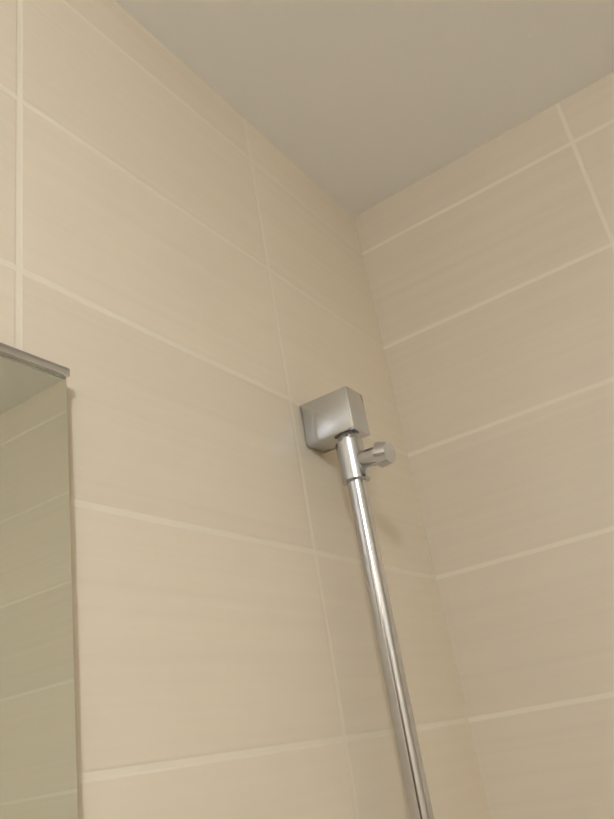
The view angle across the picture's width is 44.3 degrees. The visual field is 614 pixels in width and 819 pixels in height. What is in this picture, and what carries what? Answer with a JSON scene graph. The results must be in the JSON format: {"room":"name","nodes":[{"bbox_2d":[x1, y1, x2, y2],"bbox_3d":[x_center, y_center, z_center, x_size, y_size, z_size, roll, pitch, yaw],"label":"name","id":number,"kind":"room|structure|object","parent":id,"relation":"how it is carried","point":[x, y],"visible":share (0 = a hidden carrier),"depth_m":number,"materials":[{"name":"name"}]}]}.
{"room":"bathroom","nodes":[
{"label":"bathroom","id":0,"kind":"room"},
{"bbox_2d":[0,0,490,818],"bbox_3d":[-0.516,0.420,-0.136,0.100,2.500,2.900,-24,-28,27],"label":"wall","id":1,"kind":"structure","parent":0,"point":[186,294],"depth_m":0.79,"materials":[{"name":"tile"}]},
{"bbox_2d":[0,342,77,818],"bbox_3d":[-0.342,0.219,0.194,0.018,0.766,0.706,-24,-28,27],"label":"mirror","id":2,"kind":"object","parent":1,"relation":"attached to","point":[38,774],"visible":1,"depth_m":0.52,"materials":[{"name":"silver metal"}]},
{"bbox_2d":[301,386,433,818],"bbox_3d":[0.098,0.287,0.823,0.106,0.682,0.042,-24,-28,27],"label":"shower rail","id":3,"kind":"object","parent":1,"relation":"attached to","point":[336,420],"visible":1,"depth_m":0.88,"materials":[{"name":"silver metal"}]},
{"bbox_2d":[115,0,613,216],"bbox_3d":[0.015,-1.064,-0.014,1.900,0.100,2.900,-24,-28,27],"label":"ceiling","id":4,"kind":"structure","parent":0,"point":[353,108],"depth_m":1.12,"materials":[{"name":"white paint"}]},
{"bbox_2d":[354,72,613,818],"bbox_3d":[1.001,0.473,0.547,1.900,2.500,0.100,-24,-28,27],"label":"wall","id":5,"kind":"structure","parent":0,"point":[489,267],"depth_m":1.13,"materials":[{"name":"tile"}]}
]}

